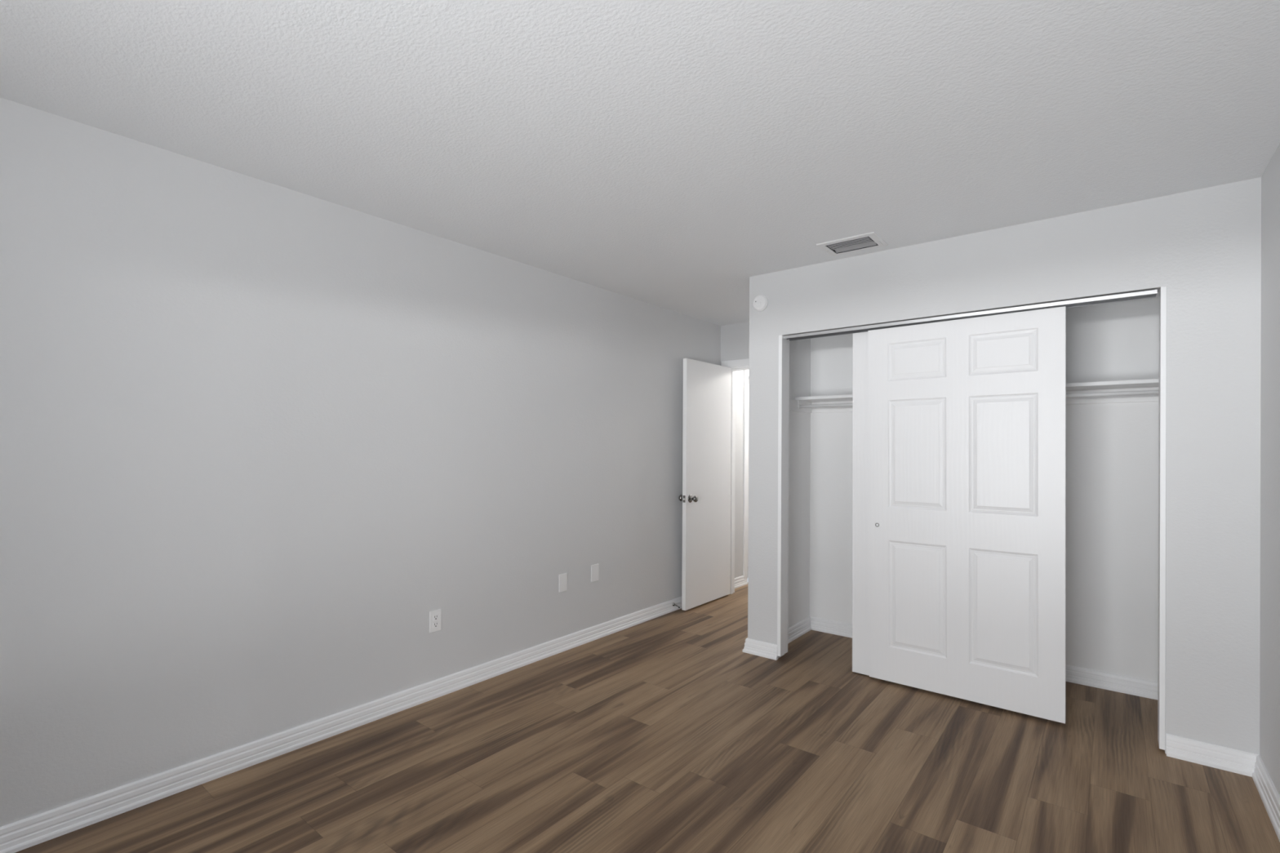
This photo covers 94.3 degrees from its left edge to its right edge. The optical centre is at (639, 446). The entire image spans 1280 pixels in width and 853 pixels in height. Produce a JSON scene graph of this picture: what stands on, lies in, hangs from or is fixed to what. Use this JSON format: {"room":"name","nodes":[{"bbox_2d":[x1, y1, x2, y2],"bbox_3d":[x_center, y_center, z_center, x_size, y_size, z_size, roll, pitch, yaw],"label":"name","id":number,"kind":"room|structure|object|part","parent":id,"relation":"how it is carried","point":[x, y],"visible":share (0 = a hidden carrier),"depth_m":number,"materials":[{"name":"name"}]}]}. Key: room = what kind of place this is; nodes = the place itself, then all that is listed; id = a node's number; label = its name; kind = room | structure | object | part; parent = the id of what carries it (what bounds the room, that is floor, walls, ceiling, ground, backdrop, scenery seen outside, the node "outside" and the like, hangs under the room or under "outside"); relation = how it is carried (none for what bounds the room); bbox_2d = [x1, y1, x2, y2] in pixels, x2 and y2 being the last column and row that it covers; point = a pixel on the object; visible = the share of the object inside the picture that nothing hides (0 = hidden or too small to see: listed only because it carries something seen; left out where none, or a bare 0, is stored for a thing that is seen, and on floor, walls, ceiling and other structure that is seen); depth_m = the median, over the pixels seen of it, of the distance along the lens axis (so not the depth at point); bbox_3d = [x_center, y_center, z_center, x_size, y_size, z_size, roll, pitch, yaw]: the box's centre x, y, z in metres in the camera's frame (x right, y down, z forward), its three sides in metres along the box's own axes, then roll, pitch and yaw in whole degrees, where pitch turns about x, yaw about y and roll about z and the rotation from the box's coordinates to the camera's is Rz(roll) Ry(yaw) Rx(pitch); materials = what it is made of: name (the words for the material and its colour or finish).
{"room":"empty bedroom","nodes":[
{"label":"empty bedroom","id":0,"kind":"room"},
{"bbox_2d":[0,97,749,826],"bbox_3d":[-0.476,0.110,4.021,0.145,2.440,7.700,0,0,39],"label":"wall","id":1,"kind":"structure","parent":0,"point":[254,433],"depth_m":2.53,"materials":[{"name":"white paint"}]},
{"bbox_2d":[0,596,681,852],"bbox_3d":[-1.040,1.281,3.182,0.025,0.088,5.697,0,0,39],"label":"baseboard","id":2,"kind":"structure","parent":1,"relation":"attached to","point":[27,833],"depth_m":2.51,"materials":[{"name":"white paint"}]},
{"bbox_2d":[429,608,441,632],"bbox_3d":[-1.082,0.924,3.141,0.008,0.111,0.068,0,0,39],"label":"wall outlet","id":3,"kind":"object","parent":1,"relation":"attached to","point":[435,616],"visible":1,"depth_m":3.14,"materials":[{"name":"white plastic"}]},
{"bbox_2d":[432,621,438,628],"bbox_3d":[-1.081,0.943,3.140,0.004,0.032,0.032,0,0,39],"label":"receptacle","id":4,"kind":"object","parent":3,"relation":"attached to","point":[435,624],"depth_m":3.14,"materials":[{"name":"white plastic"}]},
{"bbox_2d":[432,613,438,621],"bbox_3d":[-1.080,0.904,3.140,0.004,0.032,0.032,0,0,39],"label":"receptacle","id":5,"kind":"object","parent":3,"relation":"attached to","point":[435,616],"depth_m":3.14,"materials":[{"name":"white plastic"}]},
{"bbox_2d":[559,573,567,592],"bbox_3d":[-0.501,0.889,3.872,0.006,0.115,0.072,0,0,39],"label":"wall plate","id":6,"kind":"object","parent":1,"relation":"attached to","point":[562,577],"visible":1,"depth_m":3.87,"materials":[{"name":"white plastic"}]},
{"bbox_2d":[591,564,599,582],"bbox_3d":[-0.311,0.876,4.110,0.006,0.116,0.075,0,0,39],"label":"wall plate","id":7,"kind":"object","parent":1,"relation":"attached to","point":[594,568],"visible":1,"depth_m":4.10,"materials":[{"name":"white plastic"}]},
{"bbox_2d":[678,358,731,610],"bbox_3d":[0.577,0.308,5.067,0.169,2.033,0.726,0,0,39],"label":"door","id":8,"kind":"structure","parent":1,"relation":"in","point":[705,498],"depth_m":5.01,"materials":[{"name":"white paint"}]},
{"bbox_3d":[0.352,0.425,4.872,0.061,0.053,0.053,0,0,39],"label":"knob","id":9,"kind":"part","parent":8,"relation":"part of","materials":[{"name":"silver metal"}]},
{"bbox_3d":[0.437,0.425,4.804,0.061,0.053,0.053,0,0,39],"label":"knob","id":10,"kind":"part","parent":8,"relation":"part of","materials":[{"name":"silver metal"}]},
{"bbox_2d":[721,358,749,594],"bbox_3d":[1.141,0.284,5.169,0.925,2.115,0.146,0,0,39],"label":"door frame","id":11,"kind":"structure","parent":1,"relation":"attached to","point":[740,364],"depth_m":5.40,"materials":[{"name":"white paint"}]},
{"bbox_2d":[734,575,747,588],"bbox_3d":[0.923,1.298,5.647,0.025,0.088,0.370,0,0,39],"label":"baseboard","id":12,"kind":"structure","parent":1,"relation":"attached to","point":[740,581],"depth_m":5.69,"materials":[{"name":"white paint"}]},
{"bbox_2d":[742,369,749,582],"bbox_3d":[1.305,0.295,6.131,0.015,2.100,0.948,0,0,39],"label":"door frame","id":13,"kind":"structure","parent":1,"relation":"attached to","point":[746,373],"depth_m":5.77,"materials":[{"name":"white paint"}]},
{"bbox_2d":[747,384,749,562],"bbox_3d":[1.274,0.290,6.154,0.038,1.800,0.808,0,0,39],"label":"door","id":14,"kind":"structure","parent":1,"relation":"in","point":[748,384],"depth_m":5.87,"materials":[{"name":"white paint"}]},
{"bbox_2d":[0,0,1279,325],"bbox_3d":[0.859,-1.155,2.954,3.525,0.100,7.920,0,0,39],"label":"ceiling","id":15,"kind":"structure","parent":0,"point":[668,154],"depth_m":1.95,"materials":[{"name":"white paint"}]},
{"bbox_2d":[816,231,888,256],"bbox_3d":[1.159,-1.146,3.243,0.308,0.108,0.245,0,0,39],"label":"ceiling vent","id":16,"kind":"object","parent":15,"relation":"in","point":[871,240],"visible":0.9,"depth_m":3.25,"materials":[{"name":"white metal"}]},
{"bbox_3d":[1.122,-1.103,3.205,0.222,0.004,0.008,0,0,39],"label":"blade","id":17,"kind":"part","parent":16,"relation":"part of","materials":[{"name":"grey paint"}]},
{"bbox_3d":[1.136,-1.103,3.223,0.222,0.004,0.008,0,0,39],"label":"blade","id":18,"kind":"part","parent":16,"relation":"part of","materials":[{"name":"grey paint"}]},
{"bbox_3d":[1.150,-1.103,3.240,0.222,0.004,0.008,0,0,39],"label":"blade","id":19,"kind":"part","parent":16,"relation":"part of","materials":[{"name":"grey paint"}]},
{"bbox_3d":[1.164,-1.102,3.258,0.222,0.004,0.008,0,0,39],"label":"blade","id":20,"kind":"part","parent":16,"relation":"part of","materials":[{"name":"grey paint"}]},
{"bbox_3d":[1.193,-1.104,3.294,0.222,0.010,0.033,0,0,39],"label":"blade","id":21,"kind":"part","parent":16,"relation":"part of","materials":[{"name":"grey paint"}]},
{"bbox_2d":[15,584,1279,852],"bbox_3d":[0.856,1.335,2.952,3.298,0.001,7.700,0,0,39],"label":"floor","id":22,"kind":"structure","parent":0,"point":[658,735],"depth_m":2.40,"materials":[{"name":"brown wood"}]},
{"bbox_2d":[720,321,749,365],"bbox_3d":[1.132,0.122,5.177,1.191,2.440,0.118,0,0,39],"label":"wall","id":23,"kind":"structure","parent":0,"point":[735,338],"depth_m":5.33,"materials":[{"name":"white paint"}]},
{"bbox_2d":[787,338,810,627],"bbox_3d":[1.052,0.119,4.130,0.012,2.440,0.636,0,0,39],"label":"wall","id":24,"kind":"structure","parent":0,"point":[799,423],"depth_m":4.22,"materials":[{"name":"white paint"}]},
{"bbox_2d":[809,292,1159,681],"bbox_3d":[2.152,0.124,3.725,2.214,2.440,0.100,0,0,39],"label":"wall","id":25,"kind":"structure","parent":0,"point":[1112,449],"depth_m":3.33,"materials":[{"name":"white paint"}]},
{"bbox_2d":[787,616,1157,699],"bbox_3d":[1.916,1.298,3.434,2.214,0.088,0.636,0,0,39],"label":"baseboard","id":26,"kind":"structure","parent":25,"relation":"attached to","point":[1086,677],"depth_m":3.34,"materials":[{"name":"white paint"}]},
{"bbox_2d":[789,386,1159,413],"bbox_3d":[1.930,-0.282,3.454,2.202,0.077,0.605,0,0,39],"label":"trim","id":27,"kind":"structure","parent":25,"relation":"attached to","point":[1144,397],"depth_m":3.35,"materials":[{"name":"white paint"}]},
{"bbox_2d":[795,378,1159,402],"bbox_3d":[2.033,-0.330,3.583,2.201,0.020,0.274,0,0,39],"label":"closet shelf","id":28,"kind":"object","parent":27,"relation":"on","point":[1147,383],"visible":0.41,"depth_m":3.18,"materials":[{"name":"white paint"}]},
{"bbox_2d":[747,177,1261,755],"bbox_3d":[1.649,0.120,3.181,2.324,2.440,0.105,0,0,39],"label":"wall","id":29,"kind":"structure","parent":0,"point":[1204,245],"depth_m":2.57,"materials":[{"name":"white paint"}]},
{"bbox_2d":[742,637,777,660],"bbox_3d":[1.150,1.296,4.275,0.238,0.088,1.258,0,0,39],"label":"baseboard","id":30,"kind":"structure","parent":29,"relation":"attached to","point":[756,647],"depth_m":3.78,"materials":[{"name":"white paint"}]},
{"bbox_2d":[752,294,768,311],"bbox_3d":[0.766,-0.920,3.805,0.106,0.106,0.029,0,0,39],"label":"smoke detector","id":31,"kind":"object","parent":29,"relation":"attached to","point":[760,302],"visible":1,"depth_m":3.79,"materials":[{"name":"white plastic"}]},
{"bbox_2d":[777,334,789,656],"bbox_3d":[0.909,0.309,3.766,0.023,2.014,0.110,0,0,39],"label":"door frame","id":32,"kind":"structure","parent":29,"relation":"attached to","point":[784,344],"depth_m":3.73,"materials":[{"name":"white paint"}]},
{"bbox_2d":[782,289,1157,341],"bbox_3d":[1.622,-0.684,3.212,1.773,0.022,0.094,0,0,39],"label":"door track","id":33,"kind":"object","parent":29,"relation":"attached to","point":[1153,293],"visible":0.99,"depth_m":3.05,"materials":[{"name":"silver metal"}]},
{"bbox_2d":[852,331,869,675],"bbox_3d":[1.626,0.329,3.236,0.926,2.006,0.035,0,0,39],"label":"sliding closet door","id":34,"kind":"structure","parent":33,"relation":"hanging from","point":[860,600],"depth_m":3.48,"materials":[{"name":"white wood"}]},
{"bbox_2d":[867,306,1066,724],"bbox_3d":[1.679,0.326,3.134,0.930,1.992,0.035,0,0,39],"label":"sliding closet door","id":35,"kind":"structure","parent":33,"relation":"hanging from","point":[967,416],"depth_m":3.08,"materials":[{"name":"white wood"}]},
{"bbox_2d":[1157,285,1166,750],"bbox_3d":[2.322,0.313,2.641,0.020,2.026,0.110,0,0,39],"label":"door frame","id":36,"kind":"structure","parent":29,"relation":"attached to","point":[1162,292],"depth_m":2.60,"materials":[{"name":"white paint"}]},
{"bbox_2d":[1259,143,1279,795],"bbox_3d":[1.444,0.113,0.962,0.120,2.440,5.305,0,0,39],"label":"wall","id":37,"kind":"structure","parent":0,"point":[1269,639],"depth_m":2.25,"materials":[{"name":"white paint"}]},
{"bbox_2d":[797,390,1159,408],"bbox_3d":[1.956,-0.288,3.487,2.166,0.062,0.032,0,0,39],"label":"closet rod","id":38,"kind":"object","parent":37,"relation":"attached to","point":[1141,392],"visible":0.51,"depth_m":3.14,"materials":[{"name":"white paint"}]},
{"bbox_2d":[797,400,800,408],"bbox_3d":[1.115,-0.291,4.157,0.016,0.062,0.032,0,0,39],"label":"socket","id":39,"kind":"object","parent":38,"relation":"attached to","point":[798,402],"depth_m":4.15,"materials":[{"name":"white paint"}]},
{"bbox_2d":[1165,733,1279,841],"bbox_3d":[1.017,1.286,0.756,0.285,0.088,4.464,0,0,39],"label":"baseboard","id":40,"kind":"structure","parent":37,"relation":"attached to","point":[1232,760],"depth_m":2.45,"materials":[{"name":"white paint"}]}
]}

